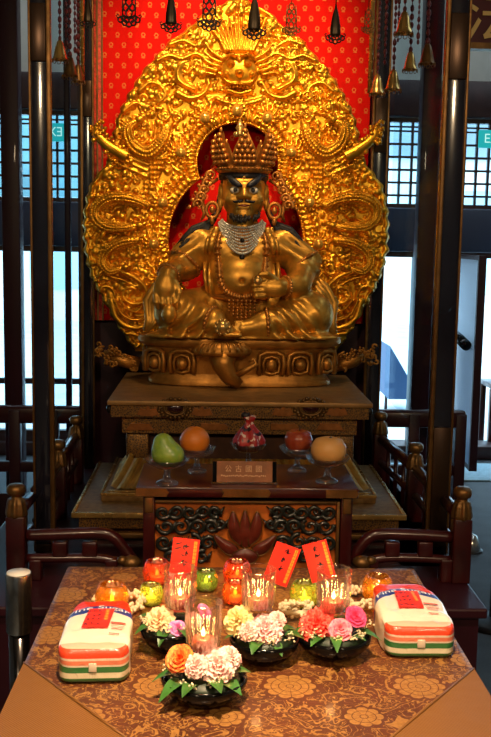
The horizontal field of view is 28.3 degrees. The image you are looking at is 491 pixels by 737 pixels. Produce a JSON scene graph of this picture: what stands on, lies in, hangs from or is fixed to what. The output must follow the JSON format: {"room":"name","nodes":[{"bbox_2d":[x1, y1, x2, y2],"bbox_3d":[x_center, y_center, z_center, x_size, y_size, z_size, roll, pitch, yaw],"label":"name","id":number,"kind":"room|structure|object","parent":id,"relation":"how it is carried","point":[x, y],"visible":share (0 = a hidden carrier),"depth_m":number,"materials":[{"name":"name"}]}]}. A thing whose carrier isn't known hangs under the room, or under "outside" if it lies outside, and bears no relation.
{"room":"house of worship","nodes":[
{"label":"house of worship","id":0,"kind":"room"},
{"bbox_2d":[0,455,490,694],"bbox_3d":[0.111,1.337,2.350,8.800,0.100,10.300,1,8,-2],"label":"floor","id":1,"kind":"structure","parent":0,"point":[480,569],"depth_m":5.01,"materials":[{"name":"grey carpet"}]},
{"bbox_2d":[0,0,26,492],"bbox_3d":[-1.325,-1.122,5.516,0.102,3.900,0.102,1,8,-2],"label":"column","id":2,"kind":"structure","parent":1,"relation":"on","point":[10,16],"depth_m":5.50,"materials":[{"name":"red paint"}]},
{"bbox_2d":[5,568,32,690],"bbox_3d":[-0.567,0.878,2.451,0.170,0.760,0.170,1,8,-2],"label":"stanchion","id":3,"kind":"object","parent":1,"relation":"on","point":[18,581],"visible":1,"depth_m":2.39,"materials":[{"name":"metal"}]},
{"bbox_2d":[0,405,78,526],"bbox_3d":[-1.143,0.541,5.169,0.616,0.700,0.060,1,8,-2],"label":"barrier","id":4,"kind":"object","parent":1,"relation":"on","point":[15,415],"visible":0.24,"depth_m":5.12,"materials":[{"name":"red paint"}]},
{"bbox_2d":[63,0,71,439],"bbox_3d":[-0.933,-1.060,5.096,0.032,3.900,0.032,1,8,-2],"label":"column","id":5,"kind":"structure","parent":1,"relation":"on","point":[66,83],"depth_m":5.12,"materials":[{"name":"red paint"}]},
{"bbox_2d":[0,438,486,712],"bbox_3d":[-0.112,0.792,3.946,1.560,0.555,2.380,1,8,-2],"label":"railing","id":6,"kind":"object","parent":1,"relation":"on","point":[461,603],"visible":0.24,"depth_m":2.91,"materials":[{"name":"red paint"}]},
{"bbox_2d":[5,483,27,571],"bbox_3d":[-0.688,0.490,2.921,0.068,0.294,0.068,1,8,-2],"label":"newel post","id":7,"kind":"object","parent":6,"relation":"on","point":[16,512],"visible":0.97,"depth_m":2.89,"materials":[{"name":"red paint"}]},
{"bbox_2d":[27,0,55,552],"bbox_3d":[-0.626,-0.754,2.982,0.068,2.745,0.064,1,8,-2],"label":"post","id":8,"kind":"object","parent":6,"relation":"on","point":[38,11],"visible":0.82,"depth_m":3.02,"materials":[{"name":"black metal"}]},
{"bbox_3d":[0.019,-2.356,3.549,1.700,0.295,1.850,1,8,-2],"label":"canopy","id":9,"kind":"object","parent":8,"relation":"on","visible":0},
{"bbox_2d":[51,0,68,64],"bbox_3d":[-0.634,-1.632,3.297,0.057,1.156,0.058,1,8,-2],"label":"bell","id":10,"kind":"object","parent":9,"relation":"hanging from","point":[59,53],"visible":0.97,"depth_m":3.35,"materials":[{"name":"gold metal"}]},
{"bbox_2d":[61,0,78,79],"bbox_3d":[-0.653,-1.669,3.595,0.062,1.162,0.064,1,8,-2],"label":"bell","id":11,"kind":"object","parent":9,"relation":"hanging from","point":[69,69],"visible":1,"depth_m":3.65,"materials":[{"name":"gold metal"}]},
{"bbox_2d":[70,0,85,85],"bbox_3d":[-0.674,-1.720,3.890,0.060,1.137,0.061,1,8,-2],"label":"bell","id":12,"kind":"object","parent":9,"relation":"hanging from","point":[78,67],"visible":0.97,"depth_m":3.94,"materials":[{"name":"gold metal"}]},
{"bbox_2d":[80,0,84,80],"bbox_3d":[-0.672,-1.742,3.988,0.019,1.089,0.019,1,8,-2],"label":"hanging rod","id":13,"kind":"object","parent":9,"relation":"hanging from","point":[82,41],"visible":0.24,"depth_m":4.03,"materials":[{"name":"gold metal"}]},
{"bbox_2d":[116,0,141,27],"bbox_3d":[-0.385,-1.672,3.219,0.088,1.049,0.005,1,8,-2],"label":"pendant","id":14,"kind":"object","parent":9,"relation":"hanging from","point":[124,20],"visible":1,"depth_m":3.28,"materials":[{"name":"metal"}]},
{"bbox_2d":[160,0,182,33],"bbox_3d":[-0.244,-1.662,3.224,0.080,1.065,0.021,1,8,-2],"label":"pendant","id":15,"kind":"object","parent":9,"relation":"hanging from","point":[171,19],"visible":1,"depth_m":3.28,"materials":[{"name":"metal"}]},
{"bbox_2d":[196,0,221,31],"bbox_3d":[-0.115,-1.665,3.228,0.088,1.056,0.005,1,8,-2],"label":"pendant","id":16,"kind":"object","parent":9,"relation":"hanging from","point":[212,20],"visible":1,"depth_m":3.29,"materials":[{"name":"metal"}]},
{"bbox_2d":[94,0,369,323],"bbox_3d":[-0.054,-1.241,4.215,1.201,2.083,0.017,1,8,-2],"label":"cloth","id":17,"kind":"object","parent":9,"relation":"hanging from","point":[121,53],"visible":0.25,"depth_m":4.20,"materials":[{"name":"red fabric"}]},
{"bbox_2d":[242,0,266,40],"bbox_3d":[0.038,-1.650,3.234,0.088,1.082,0.023,1,8,-2],"label":"pendant","id":18,"kind":"object","parent":9,"relation":"hanging from","point":[254,16],"visible":1,"depth_m":3.29,"materials":[{"name":"metal"}]},
{"bbox_2d":[281,0,300,36],"bbox_3d":[0.163,-1.657,3.237,0.071,1.065,0.004,1,8,-2],"label":"pendant","id":19,"kind":"object","parent":9,"relation":"hanging from","point":[288,27],"visible":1,"depth_m":3.30,"materials":[{"name":"gold metal"}]},
{"bbox_2d":[324,0,345,44],"bbox_3d":[0.314,-1.643,3.243,0.075,1.088,0.020,1,8,-2],"label":"pendant","id":20,"kind":"object","parent":9,"relation":"hanging from","point":[335,32],"visible":1,"depth_m":3.30,"materials":[{"name":"metal"}]},
{"bbox_2d":[367,0,374,92],"bbox_3d":[0.533,-1.715,4.027,0.021,1.114,0.021,1,8,-2],"label":"hanging rod","id":21,"kind":"object","parent":9,"relation":"hanging from","point":[372,2],"visible":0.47,"depth_m":4.07,"materials":[{"name":"gold metal"}]},
{"bbox_2d":[369,1,384,97],"bbox_3d":[0.551,-1.694,3.930,0.067,1.161,0.068,1,8,-2],"label":"bell","id":22,"kind":"object","parent":9,"relation":"hanging from","point":[377,87],"visible":0.99,"depth_m":3.98,"materials":[{"name":"gold metal"}]},
{"bbox_2d":[384,0,401,93],"bbox_3d":[0.587,-1.660,3.733,0.067,1.174,0.069,1,8,-2],"label":"bell","id":23,"kind":"object","parent":9,"relation":"hanging from","point":[393,84],"visible":1,"depth_m":3.79,"materials":[{"name":"gold metal"}]},
{"bbox_2d":[394,0,413,38],"bbox_3d":[0.570,-1.684,3.376,0.067,1.034,0.069,1,8,-2],"label":"bell","id":24,"kind":"object","parent":9,"relation":"hanging from","point":[404,28],"visible":1,"depth_m":3.42,"materials":[{"name":"gold metal"}]},
{"bbox_2d":[402,0,417,73],"bbox_3d":[0.619,-1.656,3.533,0.057,1.129,0.059,1,8,-2],"label":"bell","id":25,"kind":"object","parent":9,"relation":"hanging from","point":[410,64],"visible":0.99,"depth_m":3.59,"materials":[{"name":"gold metal"}]},
{"bbox_2d":[418,0,435,68],"bbox_3d":[0.637,-1.612,3.287,0.060,1.151,0.061,1,8,-2],"label":"bell","id":26,"kind":"object","parent":9,"relation":"hanging from","point":[427,58],"visible":1,"depth_m":3.34,"materials":[{"name":"gold metal"}]},
{"bbox_2d":[23,462,61,528],"bbox_3d":[-0.688,0.483,3.248,0.038,0.219,0.582,1,8,0],"label":"railing","id":27,"kind":"object","parent":6,"relation":"on","point":[30,497],"visible":0.17,"depth_m":3.09,"materials":[{"name":"red paint"}]},
{"bbox_2d":[55,439,66,519],"bbox_3d":[-0.686,0.405,3.565,0.068,0.293,0.068,1,8,-2],"label":"newel post","id":28,"kind":"object","parent":6,"relation":"on","point":[60,456],"visible":0.57,"depth_m":3.54,"materials":[{"name":"red paint"}]},
{"bbox_2d":[62,433,79,498],"bbox_3d":[-0.699,0.407,3.828,0.038,0.219,0.452,1,8,-3],"label":"railing","id":29,"kind":"object","parent":6,"relation":"on","point":[72,462],"visible":0.57,"depth_m":3.88,"materials":[{"name":"red paint"}]},
{"bbox_2d":[68,415,83,483],"bbox_3d":[-0.711,0.340,4.081,0.068,0.287,0.068,1,8,-2],"label":"newel post","id":30,"kind":"object","parent":6,"relation":"on","point":[76,420],"visible":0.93,"depth_m":4.06,"materials":[{"name":"red paint"}]},
{"bbox_2d":[26,527,140,580],"bbox_3d":[-0.485,0.561,2.908,0.348,0.162,0.096,1,8,-2],"label":"railing","id":31,"kind":"object","parent":6,"relation":"on","point":[60,537],"visible":0.92,"depth_m":2.92,"materials":[{"name":"red paint"}]},
{"bbox_2d":[79,0,94,468],"bbox_3d":[-0.681,-0.914,4.191,0.058,2.745,0.056,1,8,-2],"label":"post","id":32,"kind":"object","parent":6,"relation":"on","point":[87,91],"visible":0.83,"depth_m":4.24,"materials":[{"name":"black wood"}]},
{"bbox_2d":[77,0,375,464],"bbox_3d":[-0.062,-0.923,4.337,1.361,2.745,0.040,1,8,-2],"label":"board","id":33,"kind":"object","parent":6,"relation":"on","point":[110,442],"visible":0.11,"depth_m":4.43,"materials":[{"name":"red paint"}]},
{"bbox_2d":[71,372,406,545],"bbox_3d":[-0.033,0.304,3.773,1.120,0.461,1.120,1,8,-2],"label":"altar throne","id":34,"kind":"object","parent":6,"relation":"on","point":[108,499],"visible":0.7,"depth_m":3.58,"materials":[{"name":"brown wood"}]},
{"bbox_2d":[94,331,378,388],"bbox_3d":[-0.028,-0.036,3.982,1.194,0.199,0.445,0,8,-5],"label":"pedestal","id":35,"kind":"object","parent":34,"relation":"on","point":[201,362],"visible":1,"depth_m":3.89,"materials":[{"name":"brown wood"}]},
{"bbox_2d":[82,0,389,350],"bbox_3d":[-0.034,-0.803,4.123,1.324,1.484,0.116,1,8,-2],"label":"halo mandorla","id":36,"kind":"object","parent":35,"relation":"attached to","point":[202,82],"visible":0.85,"depth_m":4.10,"materials":[{"name":"gold metal"}]},
{"bbox_2d":[143,119,338,339],"bbox_3d":[-0.013,-0.557,3.925,0.792,0.858,0.428,0,8,-10],"label":"seated statue","id":37,"kind":"object","parent":35,"relation":"on","point":[243,294],"visible":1,"depth_m":3.86,"materials":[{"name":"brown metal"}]},
{"bbox_2d":[361,0,392,464],"bbox_3d":[0.579,-0.899,4.238,0.074,2.745,0.072,1,8,-2],"label":"post","id":38,"kind":"object","parent":6,"relation":"on","point":[378,159],"visible":0.45,"depth_m":4.25,"materials":[{"name":"black wood"}]},
{"bbox_2d":[372,411,387,482],"bbox_3d":[0.573,0.339,4.149,0.068,0.313,0.068,1,8,-2],"label":"newel post","id":39,"kind":"object","parent":6,"relation":"on","point":[380,427],"visible":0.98,"depth_m":4.12,"materials":[{"name":"red paint"}]},
{"bbox_2d":[378,435,407,508],"bbox_3d":[0.599,0.421,3.883,0.038,0.219,0.483,0,8,-6],"label":"railing","id":40,"kind":"object","parent":6,"relation":"on","point":[399,455],"visible":0.66,"depth_m":3.87,"materials":[{"name":"red paint"}]},
{"bbox_2d":[351,528,451,582],"bbox_3d":[0.468,0.571,2.937,0.328,0.166,0.096,1,8,-2],"label":"railing","id":41,"kind":"object","parent":6,"relation":"on","point":[425,538],"visible":0.92,"depth_m":2.95,"materials":[{"name":"red paint"}]},
{"bbox_2d":[404,442,423,521],"bbox_3d":[0.627,0.420,3.606,0.068,0.295,0.068,1,8,-2],"label":"newel post","id":42,"kind":"object","parent":6,"relation":"on","point":[413,512],"visible":0.85,"depth_m":3.58,"materials":[{"name":"red paint"}]},
{"bbox_2d":[412,465,453,530],"bbox_3d":[0.641,0.500,3.289,0.038,0.219,0.582,1,8,-3],"label":"railing","id":43,"kind":"object","parent":6,"relation":"on","point":[446,501],"visible":0.32,"depth_m":3.42,"materials":[{"name":"red paint"}]},
{"bbox_2d":[424,0,472,554],"bbox_3d":[0.643,-0.739,3.026,0.076,2.745,0.074,1,8,-2],"label":"post","id":44,"kind":"object","parent":6,"relation":"on","point":[458,13],"visible":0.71,"depth_m":3.05,"materials":[{"name":"black wood"}]},
{"bbox_2d":[449,486,472,583],"bbox_3d":[0.656,0.505,2.962,0.068,0.297,0.068,1,8,-2],"label":"newel post","id":45,"kind":"object","parent":6,"relation":"on","point":[461,522],"visible":0.99,"depth_m":2.94,"materials":[{"name":"red paint"}]},
{"bbox_2d":[0,440,490,459],"bbox_3d":[-0.031,0.589,7.242,8.800,0.100,0.240,1,8,-2],"label":"trim","id":46,"kind":"structure","parent":1,"relation":"on","point":[484,447],"depth_m":7.17,"materials":[{"name":"black wood"}]},
{"bbox_2d":[0,245,78,440],"bbox_3d":[-1.352,-0.175,7.062,1.050,1.419,0.060,1,8,-2],"label":"door","id":47,"kind":"structure","parent":46,"relation":"attached to","point":[29,431],"depth_m":7.08,"materials":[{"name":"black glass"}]},
{"bbox_2d":[385,251,412,443],"bbox_3d":[0.907,-0.147,7.132,0.690,1.419,0.060,1,8,-2],"label":"door","id":48,"kind":"structure","parent":46,"relation":"attached to","point":[390,253],"depth_m":7.09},
{"bbox_2d":[454,253,490,470],"bbox_3d":[2.033,-0.079,6.754,1.300,1.419,0.891,1,8,-2],"label":"door","id":49,"kind":"structure","parent":46,"relation":"attached to","point":[488,255],"depth_m":6.40,"materials":[{"name":"glass"}]},
{"bbox_2d":[379,409,466,529],"bbox_3d":[0.920,0.567,5.233,0.508,0.700,0.060,1,8,-2],"label":"barrier","id":50,"kind":"object","parent":1,"relation":"on","point":[413,419],"visible":0.3,"depth_m":5.18,"materials":[{"name":"red paint"}]},
{"bbox_2d":[406,0,444,463],"bbox_3d":[1.044,-1.092,5.590,0.105,3.900,0.105,1,8,-2],"label":"column","id":51,"kind":"structure","parent":1,"relation":"on","point":[430,78],"depth_m":5.57,"materials":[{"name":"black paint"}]},
{"bbox_2d":[390,463,490,481],"bbox_3d":[1.632,0.722,6.773,1.800,0.011,0.500,1,8,-2],"label":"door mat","id":52,"kind":"object","parent":1,"relation":"on","point":[483,473],"visible":0.12,"depth_m":6.70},
{"bbox_2d":[478,378,490,441],"bbox_3d":[1.994,0.367,7.495,0.322,0.540,0.322,1,8,-2],"label":"wooden stool","id":53,"kind":"object","parent":1,"relation":"on","point":[485,383],"visible":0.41,"depth_m":7.58,"materials":[{"name":"red paint"}]},
{"bbox_2d":[478,586,490,634],"bbox_3d":[1.051,0.617,4.023,0.250,0.920,0.250,1,8,-2],"label":"stanchion","id":54,"kind":"object","parent":1,"relation":"on","point":[484,625],"visible":0.37,"depth_m":4.02,"materials":[{"name":"metal"}]},
{"bbox_3d":[-0.002,0.949,2.062,0.860,0.740,0.935,1,8,-2],"label":"table","id":55,"kind":"object","parent":1,"relation":"on","visible":0},
{"bbox_2d":[0,566,490,736],"bbox_3d":[-0.005,1.139,2.087,0.920,1.160,0.995,1,8,-2],"label":"tablecloth","id":56,"kind":"object","parent":55,"relation":"on","point":[374,693],"visible":0.47,"depth_m":1.80,"materials":[{"name":"brown fabric"}]},
{"bbox_2d":[58,601,132,681],"bbox_3d":[-0.295,0.537,1.950,0.139,0.076,0.274,0,8,-3],"label":"bag","id":57,"kind":"object","parent":56,"relation":"on","point":[96,642],"visible":1,"depth_m":1.84,"materials":[{"name":"beige plastic"}]},
{"bbox_2d":[95,579,128,602],"bbox_3d":[-0.299,0.512,2.178,0.077,0.064,0.077,1,8,-2],"label":"globe","id":58,"kind":"object","parent":56,"relation":"on","point":[120,584],"visible":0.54,"depth_m":2.18,"materials":[{"name":"orange glass"}]},
{"bbox_2d":[91,588,146,613],"bbox_3d":[-0.286,0.525,2.190,0.124,0.034,0.120,2,8,11],"label":"flower garland","id":59,"kind":"object","parent":56,"relation":"on","point":[136,594],"visible":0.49,"depth_m":2.21},
{"bbox_2d":[139,581,163,606],"bbox_3d":[-0.216,0.516,2.224,0.058,0.048,0.058,1,8,-2],"label":"globe","id":60,"kind":"object","parent":56,"relation":"on","point":[152,600],"visible":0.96,"depth_m":2.22,"materials":[{"name":"yellow glass"}]},
{"bbox_2d":[142,557,168,585],"bbox_3d":[-0.214,0.493,2.353,0.071,0.059,0.071,1,8,-2],"label":"globe","id":61,"kind":"object","parent":56,"relation":"on","point":[153,567],"visible":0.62,"depth_m":2.33,"materials":[{"name":"red glass"}]},
{"bbox_2d":[135,603,210,654],"bbox_3d":[-0.148,0.527,1.983,0.158,0.091,0.154,1,8,-2],"label":"floral bowl","id":62,"kind":"object","parent":56,"relation":"on","point":[161,630],"visible":0.79,"depth_m":1.95,"materials":[{"name":"black paint"}]},
{"bbox_2d":[163,562,196,615],"bbox_3d":[-0.133,0.449,1.978,0.069,0.092,0.069,1,8,-2],"label":"glass","id":63,"kind":"object","parent":62,"relation":"on","point":[175,602],"visible":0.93,"depth_m":1.96,"materials":[{"name":"clear glass"}]},
{"bbox_2d":[170,537,199,588],"bbox_3d":[-0.133,0.450,2.079,0.068,0.159,0.085,1,8,-2],"label":"envelope","id":64,"kind":"object","parent":63,"relation":"in","point":[183,549],"visible":0.74,"depth_m":2.11,"materials":[{"name":"paper"}]},
{"bbox_2d":[152,644,249,708],"bbox_3d":[-0.080,0.549,1.764,0.180,0.106,0.186,1,8,-2],"label":"floral bowl","id":65,"kind":"object","parent":56,"relation":"on","point":[215,678],"visible":1,"depth_m":1.72,"materials":[{"name":"black paint"}]},
{"bbox_2d":[184,594,222,654],"bbox_3d":[-0.076,0.469,1.756,0.069,0.102,0.069,1,8,-2],"label":"glass","id":66,"kind":"object","parent":65,"relation":"in","point":[202,643],"visible":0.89,"depth_m":1.74,"materials":[{"name":"clear glass"}]},
{"bbox_2d":[196,568,217,591],"bbox_3d":[-0.094,0.505,2.319,0.058,0.048,0.058,1,8,-2],"label":"candle holder","id":67,"kind":"object","parent":56,"relation":"on","point":[207,579],"visible":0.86,"depth_m":2.30,"materials":[{"name":"green"}]},
{"bbox_2d":[222,578,248,605],"bbox_3d":[-0.024,0.515,2.239,0.062,0.052,0.062,1,8,-2],"label":"globe","id":68,"kind":"object","parent":56,"relation":"on","point":[234,599],"visible":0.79,"depth_m":2.23,"materials":[{"name":"orange glass"}]},
{"bbox_2d":[223,557,251,586],"bbox_3d":[-0.020,0.495,2.362,0.071,0.059,0.071,1,8,-2],"label":"globe","id":69,"kind":"object","parent":56,"relation":"on","point":[232,567],"visible":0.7,"depth_m":2.34,"materials":[{"name":"red glass"}]},
{"bbox_2d":[223,605,303,666],"bbox_3d":[0.035,0.526,1.938,0.157,0.111,0.149,-6,10,-43],"label":"floral bowl","id":70,"kind":"object","parent":56,"relation":"on","point":[264,640],"visible":1,"depth_m":1.90,"materials":[{"name":"black paint"}]},
{"bbox_2d":[241,563,276,616],"bbox_3d":[0.026,0.442,1.937,0.071,0.090,0.071,1,8,-2],"label":"glass","id":71,"kind":"object","parent":70,"relation":"in","point":[257,604],"visible":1,"depth_m":1.92,"materials":[{"name":"clear glass"}]},
{"bbox_2d":[262,541,300,586],"bbox_3d":[0.077,0.455,2.021,0.081,0.171,0.095,1,8,-2],"label":"envelope","id":72,"kind":"object","parent":70,"relation":"in","point":[284,557],"visible":0.93,"depth_m":2.06,"materials":[{"name":"paper"}]},
{"bbox_2d":[283,550,296,582],"bbox_3d":[0.096,0.420,2.059,0.031,0.074,0.001,1,8,-2],"label":"print","id":73,"kind":"object","parent":72,"relation":"attached to","point":[295,554],"depth_m":2.06},
{"bbox_2d":[278,598,313,618],"bbox_3d":[0.111,0.535,2.172,0.077,0.034,0.080,5,9,30],"label":"flower garland","id":74,"kind":"object","parent":56,"relation":"on","point":[285,607],"visible":0.91,"depth_m":2.17},
{"bbox_2d":[289,578,316,608],"bbox_3d":[0.135,0.516,2.227,0.069,0.058,0.069,1,8,-2],"label":"globe","id":75,"kind":"object","parent":56,"relation":"on","point":[297,582],"visible":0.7,"depth_m":2.22,"materials":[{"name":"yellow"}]},
{"bbox_2d":[295,605,379,661],"bbox_3d":[0.177,0.527,1.972,0.176,0.103,0.170,-5,9,-37],"label":"floral bowl","id":76,"kind":"object","parent":56,"relation":"on","point":[327,638],"visible":1,"depth_m":1.92,"materials":[{"name":"black paint"}]},
{"bbox_2d":[302,539,335,582],"bbox_3d":[0.157,0.453,2.031,0.074,0.174,0.089,1,8,-2],"label":"envelope","id":77,"kind":"object","parent":76,"relation":"in","point":[317,553],"visible":0.87,"depth_m":2.06,"materials":[{"name":"paper"}]},
{"bbox_2d":[322,542,332,574],"bbox_3d":[0.174,0.403,2.064,0.026,0.072,0.001,1,8,-2],"label":"print","id":78,"kind":"object","parent":77,"relation":"attached to","point":[324,546],"depth_m":2.06},
{"bbox_2d":[316,563,352,618],"bbox_3d":[0.178,0.453,1.966,0.074,0.096,0.074,1,8,-2],"label":"glass","id":79,"kind":"object","parent":76,"relation":"on","point":[334,605],"visible":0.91,"depth_m":1.95,"materials":[{"name":"clear glass"}]},
{"bbox_2d":[334,584,373,609],"bbox_3d":[0.263,0.527,2.245,0.124,0.033,0.127,2,8,5],"label":"flower garland","id":80,"kind":"object","parent":56,"relation":"on","point":[363,603],"visible":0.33,"depth_m":2.24},
{"bbox_2d":[362,571,392,598],"bbox_3d":[0.307,0.512,2.265,0.075,0.062,0.075,1,8,-2],"label":"globe","id":81,"kind":"object","parent":56,"relation":"on","point":[387,579],"visible":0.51,"depth_m":2.26,"materials":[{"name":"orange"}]},
{"bbox_2d":[372,584,453,656],"bbox_3d":[0.350,0.530,2.087,0.149,0.074,0.274,1,8,-1],"label":"bag","id":82,"kind":"object","parent":56,"relation":"on","point":[410,620],"visible":1,"depth_m":1.98,"materials":[{"name":"beige plastic"}]},
{"bbox_2d":[0,201,490,252],"bbox_3d":[-0.004,-1.019,7.015,8.800,0.310,0.230,1,8,-2],"label":"trim","id":83,"kind":"structure","parent":0,"point":[476,226],"depth_m":6.93,"materials":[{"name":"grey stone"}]},
{"bbox_2d":[136,463,358,567],"bbox_3d":[0.000,0.482,2.993,0.648,0.313,0.314,1,8,-2],"label":"altar table","id":84,"kind":"object","parent":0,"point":[247,521],"visible":0.83,"depth_m":2.86,"materials":[{"name":"red paint"}]},
{"bbox_2d":[145,455,189,486],"bbox_3d":[-0.230,0.300,2.845,0.132,0.078,0.132,1,8,-2],"label":"glass dish","id":85,"kind":"object","parent":84,"relation":"on","point":[163,466],"visible":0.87,"depth_m":2.83,"materials":[{"name":"clear glass"}]},
{"bbox_2d":[151,431,183,462],"bbox_3d":[-0.226,0.234,2.834,0.096,0.105,0.091,1,8,-2],"label":"pear","id":86,"kind":"object","parent":85,"relation":"on","point":[165,449],"visible":0.91,"depth_m":2.80,"materials":[{"name":"green food"}]},
{"bbox_2d":[145,455,189,469],"bbox_3d":[-0.229,0.276,2.842,0.132,0.030,0.132,1,8,-2],"label":"bowl","id":87,"kind":"object","parent":85,"relation":"on","point":[163,466],"depth_m":2.82,"materials":[{"name":"clear glass"}]},
{"bbox_2d":[183,444,215,473],"bbox_3d":[-0.149,0.281,2.998,0.116,0.078,0.116,1,8,-2],"label":"glass dish","id":88,"kind":"object","parent":84,"relation":"on","point":[193,454],"visible":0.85,"depth_m":2.99,"materials":[{"name":"clear glass"}]},
{"bbox_2d":[180,426,209,450],"bbox_3d":[-0.156,0.221,2.990,0.092,0.090,0.092,1,8,-2],"label":"orange","id":89,"kind":"object","parent":88,"relation":"on","point":[193,438],"visible":0.91,"depth_m":2.96,"materials":[{"name":"orange food"}]},
{"bbox_2d":[183,444,215,457],"bbox_3d":[-0.149,0.257,2.995,0.116,0.030,0.116,1,8,-2],"label":"bowl","id":90,"kind":"object","parent":88,"relation":"on","point":[193,454],"depth_m":2.97,"materials":[{"name":"clear glass"}]},
{"bbox_2d":[212,461,276,484],"bbox_3d":[-0.003,0.307,2.870,0.192,0.066,0.030,1,8,-2],"label":"name plate","id":91,"kind":"object","parent":84,"relation":"on","point":[224,472],"visible":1,"depth_m":2.86,"materials":[{"name":"brown wood"}]},
{"bbox_2d":[230,441,266,460],"bbox_3d":[0.009,0.274,3.076,0.116,0.078,0.116,1,8,-2],"label":"glass dish","id":92,"kind":"object","parent":84,"relation":"on","point":[234,446],"visible":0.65,"depth_m":3.04,"materials":[{"name":"white"}]},
{"bbox_2d":[230,441,266,452],"bbox_3d":[0.009,0.250,3.072,0.116,0.030,0.116,1,8,-2],"label":"bowl","id":93,"kind":"object","parent":92,"relation":"on","point":[234,446],"depth_m":3.04,"materials":[{"name":"clear glass"}]},
{"bbox_2d":[233,412,265,451],"bbox_3d":[0.012,0.197,3.066,0.104,0.124,0.099,1,8,-2],"label":"parcel","id":94,"kind":"object","parent":92,"relation":"on","point":[248,435],"visible":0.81,"depth_m":3.04,"materials":[{"name":"red fabric"}]},
{"bbox_2d":[279,444,310,472],"bbox_3d":[0.162,0.282,3.033,0.116,0.078,0.116,1,8,-2],"label":"glass dish","id":95,"kind":"object","parent":84,"relation":"on","point":[293,453],"visible":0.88,"depth_m":3.02,"materials":[{"name":"white"}]},
{"bbox_2d":[279,444,310,456],"bbox_3d":[0.162,0.258,3.030,0.116,0.030,0.116,1,8,-2],"label":"bowl","id":96,"kind":"object","parent":95,"relation":"on","point":[293,453],"depth_m":3.00,"materials":[{"name":"clear glass"}]},
{"bbox_2d":[284,427,312,449],"bbox_3d":[0.165,0.223,3.025,0.088,0.085,0.088,1,8,-2],"label":"apple","id":97,"kind":"object","parent":95,"relation":"on","point":[295,439],"visible":0.79,"depth_m":2.99,"materials":[{"name":"red food"}]},
{"bbox_2d":[306,453,349,484],"bbox_3d":[0.244,0.301,2.900,0.132,0.078,0.132,1,8,-2],"label":"glass dish","id":98,"kind":"object","parent":84,"relation":"on","point":[324,464],"visible":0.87,"depth_m":2.89,"materials":[{"name":"white"}]},
{"bbox_2d":[306,453,349,467],"bbox_3d":[0.245,0.277,2.897,0.132,0.030,0.132,1,8,-2],"label":"bowl","id":99,"kind":"object","parent":98,"relation":"on","point":[324,464],"depth_m":2.87,"materials":[{"name":"clear glass"}]},
{"bbox_2d":[311,436,345,460],"bbox_3d":[0.247,0.243,2.892,0.106,0.084,0.106,1,8,-2],"label":"melon","id":100,"kind":"object","parent":98,"relation":"on","point":[325,448],"visible":0.82,"depth_m":2.85,"materials":[{"name":"orange food"}]},
{"bbox_2d":[20,0,490,118],"bbox_3d":[0.020,-2.514,6.833,8.800,1.440,0.200,1,8,-2],"label":"wall","id":101,"kind":"structure","parent":0,"point":[480,61],"depth_m":6.78,"materials":[{"name":"grey paint"}]},
{"bbox_2d":[0,110,77,201],"bbox_3d":[-1.330,-1.497,6.877,1.050,0.631,0.060,1,8,-2],"label":"window","id":102,"kind":"structure","parent":101,"relation":"in","point":[57,114],"depth_m":6.87,"materials":[{"name":"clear glass"}]},
{"bbox_2d":[21,71,490,118],"bbox_3d":[0.014,-1.907,6.781,8.800,0.250,0.058,1,8,-2],"label":"trim","id":103,"kind":"structure","parent":101,"relation":"attached to","point":[406,103],"depth_m":6.79,"materials":[{"name":"black wood"}]},
{"bbox_2d":[386,117,418,207],"bbox_3d":[0.929,-1.469,6.947,0.690,0.631,0.060,1,8,-2],"label":"window","id":104,"kind":"structure","parent":101,"relation":"in","point":[400,121],"depth_m":6.94,"materials":[{"name":"clear glass"}]},
{"bbox_2d":[463,119,490,208],"bbox_3d":[2.043,-1.456,6.982,1.300,0.631,0.060,1,8,-2],"label":"window","id":105,"kind":"structure","parent":101,"relation":"in","point":[477,122],"depth_m":6.96,"materials":[{"name":"clear glass"}]},
{"bbox_3d":[0.176,-2.629,1.827,8.800,0.100,10.300,1,8,-2],"label":"ceiling","id":106,"kind":"structure","parent":0,"visible":0},
{"bbox_2d":[470,0,490,50],"bbox_3d":[1.628,-2.266,4.811,1.170,1.351,0.065,1,8,-2],"label":"board","id":107,"kind":"object","parent":106,"relation":"hanging from","point":[481,9],"visible":0.62,"depth_m":4.85,"materials":[{"name":"red wood"}]},
{"label":"outside","id":108,"kind":"structure","parent":0,"visible":0},
{"bbox_2d":[0,319,490,439],"bbox_3d":[-0.714,-1.463,23.652,28.000,0.100,32.700,1,8,-2],"label":"window panes","id":109,"kind":"structure","parent":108,"point":[395,336],"depth_m":13.07,"materials":[{"name":"white glass"}]},
{"bbox_2d":[0,115,490,325],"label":"windows","id":110,"kind":"structure","parent":109,"relation":"on","point":[397,270],"depth_m":18.81,"materials":[{"name":"glass"}]},
{"bbox_2d":[380,341,406,408],"bbox_3d":[1.482,0.079,9.388,0.275,0.640,0.500,1,8,-2],"label":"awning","id":111,"kind":"object","parent":109,"relation":"on","point":[393,378],"visible":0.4,"depth_m":9.15,"materials":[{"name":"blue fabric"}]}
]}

